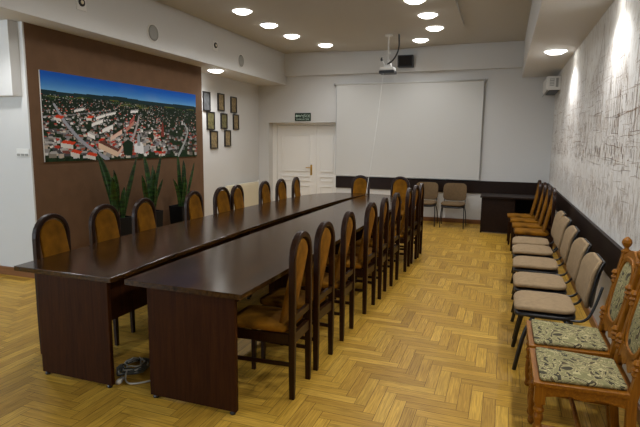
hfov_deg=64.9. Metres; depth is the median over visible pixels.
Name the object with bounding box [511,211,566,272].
chair
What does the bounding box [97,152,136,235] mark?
potted snake plant
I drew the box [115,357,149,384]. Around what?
cable coil
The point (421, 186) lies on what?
chair
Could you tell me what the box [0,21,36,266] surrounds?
wall
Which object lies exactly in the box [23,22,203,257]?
wall panel
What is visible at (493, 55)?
ceiling beam
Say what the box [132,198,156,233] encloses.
chair
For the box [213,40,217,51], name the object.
camera
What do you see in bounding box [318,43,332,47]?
ceiling light
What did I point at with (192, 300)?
conference table
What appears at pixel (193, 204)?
chair
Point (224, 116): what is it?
print
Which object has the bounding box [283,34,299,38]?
ceiling light
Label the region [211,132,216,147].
print
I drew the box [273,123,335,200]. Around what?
door
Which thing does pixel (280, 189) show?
chair
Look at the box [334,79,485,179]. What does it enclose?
projection screen
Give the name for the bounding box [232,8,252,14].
ceiling light
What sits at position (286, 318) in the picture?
chair
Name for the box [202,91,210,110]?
picture frame
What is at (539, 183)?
chair
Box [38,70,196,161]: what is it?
print
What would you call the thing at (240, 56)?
wall speaker
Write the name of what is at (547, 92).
vent
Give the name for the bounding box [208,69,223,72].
ceiling light
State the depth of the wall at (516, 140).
9.95 m
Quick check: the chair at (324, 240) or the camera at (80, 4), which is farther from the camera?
the camera at (80, 4)
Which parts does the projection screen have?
roller casing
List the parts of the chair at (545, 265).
seat, backrest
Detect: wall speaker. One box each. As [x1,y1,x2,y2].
[147,24,158,41]
[238,54,243,67]
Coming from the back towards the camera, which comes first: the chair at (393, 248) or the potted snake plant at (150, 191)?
the potted snake plant at (150, 191)
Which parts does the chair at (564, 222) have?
seat, backrest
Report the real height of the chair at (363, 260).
1.050 m
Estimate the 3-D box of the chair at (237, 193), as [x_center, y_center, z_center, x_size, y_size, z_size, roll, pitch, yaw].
[-0.883,0.154,6.560,0.471,1.050,0.360,3,8,18]
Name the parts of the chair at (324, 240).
leg, seat, seat frame, leg, backrest, frame, leg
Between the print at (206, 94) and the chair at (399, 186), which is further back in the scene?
the print at (206, 94)
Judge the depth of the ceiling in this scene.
8.10 m
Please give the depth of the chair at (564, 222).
5.43 m
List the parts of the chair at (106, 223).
frame, backrest, leg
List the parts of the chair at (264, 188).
backrest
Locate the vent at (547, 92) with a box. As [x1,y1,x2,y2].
[545,90,558,94]
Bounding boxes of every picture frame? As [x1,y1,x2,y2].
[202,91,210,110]
[206,111,214,129]
[210,131,217,148]
[217,93,224,110]
[220,113,227,128]
[224,130,230,145]
[230,96,236,112]
[233,114,238,129]
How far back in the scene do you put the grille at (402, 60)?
10.06 m
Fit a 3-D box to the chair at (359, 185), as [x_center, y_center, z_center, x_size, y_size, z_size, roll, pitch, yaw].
[0.629,-0.121,8.619,0.360,1.050,0.471,3,9,20]
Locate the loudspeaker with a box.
[397,55,413,67]
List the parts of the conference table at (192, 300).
panel, panel, panel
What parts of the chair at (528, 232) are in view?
seat, seat frame, backrest, frame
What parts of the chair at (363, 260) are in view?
seat, seat frame, leg, backrest, frame, leg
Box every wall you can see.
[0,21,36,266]
[201,72,258,215]
[259,68,554,219]
[549,104,639,404]
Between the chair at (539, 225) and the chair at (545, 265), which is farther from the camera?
the chair at (539, 225)
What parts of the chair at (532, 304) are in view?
leg, leg, seat, backrest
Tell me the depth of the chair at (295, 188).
8.08 m
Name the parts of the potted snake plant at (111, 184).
planter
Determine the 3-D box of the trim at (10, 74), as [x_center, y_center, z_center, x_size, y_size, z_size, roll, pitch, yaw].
[-4.467,-1.756,5.888,2.435,0.795,0.120,3,9,20]
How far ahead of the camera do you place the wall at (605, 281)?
4.18 m
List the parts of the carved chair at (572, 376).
leg, leg, seat frame, seat, leg, frame, leg, backrest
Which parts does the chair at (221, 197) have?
backrest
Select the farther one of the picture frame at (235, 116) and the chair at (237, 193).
the picture frame at (235, 116)
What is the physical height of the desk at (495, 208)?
0.675 m
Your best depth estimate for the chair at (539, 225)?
7.03 m
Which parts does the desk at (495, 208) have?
panel, panel, panel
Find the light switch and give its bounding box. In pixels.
[16,149,29,156]
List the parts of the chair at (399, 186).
backrest, frame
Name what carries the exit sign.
attached to the wall at (516, 140)
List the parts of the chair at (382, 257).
seat, seat frame, leg, backrest, frame, leg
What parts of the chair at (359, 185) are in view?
backrest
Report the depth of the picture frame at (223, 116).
10.12 m
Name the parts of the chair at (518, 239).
seat, backrest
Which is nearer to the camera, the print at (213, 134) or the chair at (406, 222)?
the chair at (406, 222)
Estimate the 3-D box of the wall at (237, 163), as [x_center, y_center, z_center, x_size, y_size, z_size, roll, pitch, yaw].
[-2.562,-1.420,8.714,0.150,3.530,6.320,3,9,20]
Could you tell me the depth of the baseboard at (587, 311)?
4.78 m
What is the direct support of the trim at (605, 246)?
attached to the wall at (605, 281)
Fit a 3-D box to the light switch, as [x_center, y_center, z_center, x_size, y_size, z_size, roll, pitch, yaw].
[-3.358,-0.688,5.682,0.190,0.090,0.015,3,9,20]
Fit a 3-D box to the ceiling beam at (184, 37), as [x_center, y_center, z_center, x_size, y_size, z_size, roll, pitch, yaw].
[-4.232,-2.479,5.820,2.840,0.660,12.580,3,9,20]
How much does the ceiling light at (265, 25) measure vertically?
0.043 m
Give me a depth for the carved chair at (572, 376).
2.52 m
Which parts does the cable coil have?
cord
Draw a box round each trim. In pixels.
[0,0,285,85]
[0,19,21,96]
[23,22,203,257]
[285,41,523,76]
[336,176,542,194]
[522,0,613,77]
[547,183,622,278]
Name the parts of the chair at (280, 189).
backrest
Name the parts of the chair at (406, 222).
seat, seat frame, leg, backrest, frame, leg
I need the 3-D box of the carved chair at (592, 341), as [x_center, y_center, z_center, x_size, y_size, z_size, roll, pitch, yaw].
[1.569,0.673,3.050,0.562,1.056,0.456,3,9,20]
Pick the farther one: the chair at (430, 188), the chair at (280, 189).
the chair at (430, 188)
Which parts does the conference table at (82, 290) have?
panel, modesty panel, panel, modesty panel, modesty panel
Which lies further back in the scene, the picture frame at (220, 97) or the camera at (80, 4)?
the picture frame at (220, 97)
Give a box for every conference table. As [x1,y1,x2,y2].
[14,193,367,387]
[124,194,401,414]
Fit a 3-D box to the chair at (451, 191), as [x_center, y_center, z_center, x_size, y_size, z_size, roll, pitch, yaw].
[2.611,-0.159,9.836,0.488,0.834,0.557,3,9,20]
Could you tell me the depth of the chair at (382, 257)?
5.21 m
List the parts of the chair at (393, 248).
seat, seat frame, leg, backrest, frame, leg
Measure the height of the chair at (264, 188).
1.050 m
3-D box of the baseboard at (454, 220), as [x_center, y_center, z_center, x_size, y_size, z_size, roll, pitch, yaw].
[2.376,0.120,10.498,4.275,0.085,0.018,3,9,20]
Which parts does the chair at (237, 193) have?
backrest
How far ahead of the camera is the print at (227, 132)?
10.31 m
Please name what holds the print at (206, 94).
attached to the picture frame at (206, 96)
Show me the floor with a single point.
(435, 350)
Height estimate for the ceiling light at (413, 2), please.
0.043 m
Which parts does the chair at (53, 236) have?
leg, frame, backrest, leg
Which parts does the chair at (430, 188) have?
backrest, seat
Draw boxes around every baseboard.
[0,265,34,277]
[423,217,479,223]
[553,239,639,426]
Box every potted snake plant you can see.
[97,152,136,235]
[142,153,162,226]
[169,154,193,223]
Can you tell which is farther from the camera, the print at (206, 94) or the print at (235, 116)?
the print at (235, 116)
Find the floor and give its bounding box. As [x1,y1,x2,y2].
[0,221,638,426]
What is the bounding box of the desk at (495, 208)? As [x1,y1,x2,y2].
[480,193,540,232]
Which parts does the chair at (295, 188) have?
backrest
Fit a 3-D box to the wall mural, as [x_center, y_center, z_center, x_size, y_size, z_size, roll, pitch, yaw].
[2.839,-0.986,5.267,0.005,1.991,9.000,3,9,20]
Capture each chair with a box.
[32,213,119,353]
[89,204,135,332]
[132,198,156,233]
[184,191,202,220]
[213,187,230,213]
[230,184,243,209]
[237,231,312,399]
[259,181,270,203]
[260,221,334,370]
[275,179,286,200]
[291,177,300,196]
[297,211,355,341]
[325,202,377,313]
[339,197,388,299]
[351,175,369,193]
[355,193,400,285]
[371,188,411,271]
[388,183,423,257]
[390,176,409,219]
[395,185,419,263]
[416,182,437,226]
[439,183,466,228]
[507,180,541,244]
[510,182,546,250]
[510,216,571,293]
[510,238,591,338]
[511,185,551,258]
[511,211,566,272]
[511,225,579,312]
[511,252,605,369]
[514,188,556,248]
[524,237,639,426]
[527,278,639,426]
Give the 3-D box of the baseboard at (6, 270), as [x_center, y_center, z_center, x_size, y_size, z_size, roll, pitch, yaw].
[-4.444,0.638,6.262,2.500,0.100,0.018,3,9,20]
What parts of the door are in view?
panel moulding, panel moulding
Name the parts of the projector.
plate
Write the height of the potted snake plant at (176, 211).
1.410 m
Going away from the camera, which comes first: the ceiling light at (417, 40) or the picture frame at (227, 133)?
the ceiling light at (417, 40)
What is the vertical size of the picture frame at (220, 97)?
0.340 m
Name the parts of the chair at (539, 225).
seat, backrest, frame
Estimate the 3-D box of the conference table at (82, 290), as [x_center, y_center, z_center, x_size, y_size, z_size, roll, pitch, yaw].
[-0.701,0.374,6.080,0.984,0.750,5.916,4,9,21]
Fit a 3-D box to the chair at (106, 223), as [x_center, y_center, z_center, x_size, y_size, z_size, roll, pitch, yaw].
[-1.698,0.450,4.397,0.471,1.050,0.360,4,9,22]
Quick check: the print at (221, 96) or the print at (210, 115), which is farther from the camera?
the print at (221, 96)
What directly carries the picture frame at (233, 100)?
attached to the wall at (237, 163)
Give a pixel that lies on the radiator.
(251, 189)
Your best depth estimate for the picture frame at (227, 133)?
10.29 m
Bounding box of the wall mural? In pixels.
[549,0,639,250]
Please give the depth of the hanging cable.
8.53 m
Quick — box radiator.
[226,180,258,209]
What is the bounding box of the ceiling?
[156,0,531,53]
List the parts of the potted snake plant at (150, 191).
planter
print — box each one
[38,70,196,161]
[204,92,209,109]
[208,113,213,128]
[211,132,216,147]
[219,94,223,109]
[222,114,226,127]
[226,131,229,144]
[232,98,235,111]
[234,115,237,128]
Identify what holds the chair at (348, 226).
on the floor
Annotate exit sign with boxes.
[295,113,310,120]
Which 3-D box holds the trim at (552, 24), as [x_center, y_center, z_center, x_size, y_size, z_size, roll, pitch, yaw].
[1.990,-2.099,3.589,0.600,0.660,12.580,3,9,20]
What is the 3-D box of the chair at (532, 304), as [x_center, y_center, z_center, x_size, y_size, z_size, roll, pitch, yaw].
[1.712,0.700,3.678,0.557,0.834,0.488,3,9,20]
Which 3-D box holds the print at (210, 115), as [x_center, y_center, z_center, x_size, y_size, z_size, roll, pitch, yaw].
[-2.107,-1.783,9.673,0.015,0.301,0.226,3,9,20]
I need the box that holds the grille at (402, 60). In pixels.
[398,56,411,65]
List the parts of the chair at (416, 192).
leg, frame, leg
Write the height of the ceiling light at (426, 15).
0.043 m
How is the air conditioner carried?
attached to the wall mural
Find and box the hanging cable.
[366,77,382,192]
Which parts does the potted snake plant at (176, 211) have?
planter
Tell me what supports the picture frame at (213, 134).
attached to the wall at (237, 163)
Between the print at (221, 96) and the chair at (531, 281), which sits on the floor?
the chair at (531, 281)
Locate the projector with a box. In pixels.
[379,34,399,74]
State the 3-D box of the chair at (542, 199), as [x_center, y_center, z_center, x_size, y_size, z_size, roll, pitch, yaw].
[3.153,0.041,7.656,0.471,1.050,0.360,4,9,21]
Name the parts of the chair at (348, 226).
seat, seat frame, leg, backrest, frame, leg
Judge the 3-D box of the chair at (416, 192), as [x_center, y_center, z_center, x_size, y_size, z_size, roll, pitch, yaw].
[1.091,0.123,6.920,0.471,1.050,0.360,4,9,22]
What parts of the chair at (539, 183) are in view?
leg, seat, backrest, frame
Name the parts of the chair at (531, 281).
leg, seat, backrest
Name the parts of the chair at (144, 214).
backrest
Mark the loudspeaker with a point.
(404, 61)
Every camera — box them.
[76,0,86,11]
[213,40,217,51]
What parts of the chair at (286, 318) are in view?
leg, seat, seat frame, leg, backrest, frame, leg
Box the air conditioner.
[542,76,560,96]
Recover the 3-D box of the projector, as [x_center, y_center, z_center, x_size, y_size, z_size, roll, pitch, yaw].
[1.236,-2.795,8.840,0.343,0.667,0.250,3,9,20]
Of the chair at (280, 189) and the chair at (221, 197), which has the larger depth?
the chair at (280, 189)
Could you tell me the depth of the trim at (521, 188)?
10.14 m
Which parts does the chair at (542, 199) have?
leg, seat, backrest, frame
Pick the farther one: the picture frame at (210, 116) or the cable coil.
the picture frame at (210, 116)
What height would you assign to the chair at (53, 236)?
1.050 m
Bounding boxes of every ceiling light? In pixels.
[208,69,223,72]
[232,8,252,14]
[260,23,277,27]
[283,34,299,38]
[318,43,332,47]
[404,0,425,4]
[412,38,428,42]
[418,12,437,18]
[426,26,443,30]
[544,49,567,54]
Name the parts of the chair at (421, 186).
leg, leg, frame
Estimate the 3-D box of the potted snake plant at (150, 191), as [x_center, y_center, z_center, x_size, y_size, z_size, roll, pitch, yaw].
[-2.447,-0.156,7.275,0.250,1.430,0.472,3,9,20]
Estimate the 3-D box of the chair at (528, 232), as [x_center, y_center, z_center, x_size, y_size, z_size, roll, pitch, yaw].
[2.842,0.174,6.692,0.471,1.050,0.360,3,9,20]
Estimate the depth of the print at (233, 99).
10.46 m
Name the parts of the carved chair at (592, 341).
leg, leg, seat frame, seat, leg, frame, backrest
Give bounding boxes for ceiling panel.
[174,0,463,50]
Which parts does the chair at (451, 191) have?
seat, backrest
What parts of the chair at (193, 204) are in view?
backrest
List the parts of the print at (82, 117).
stretcher frame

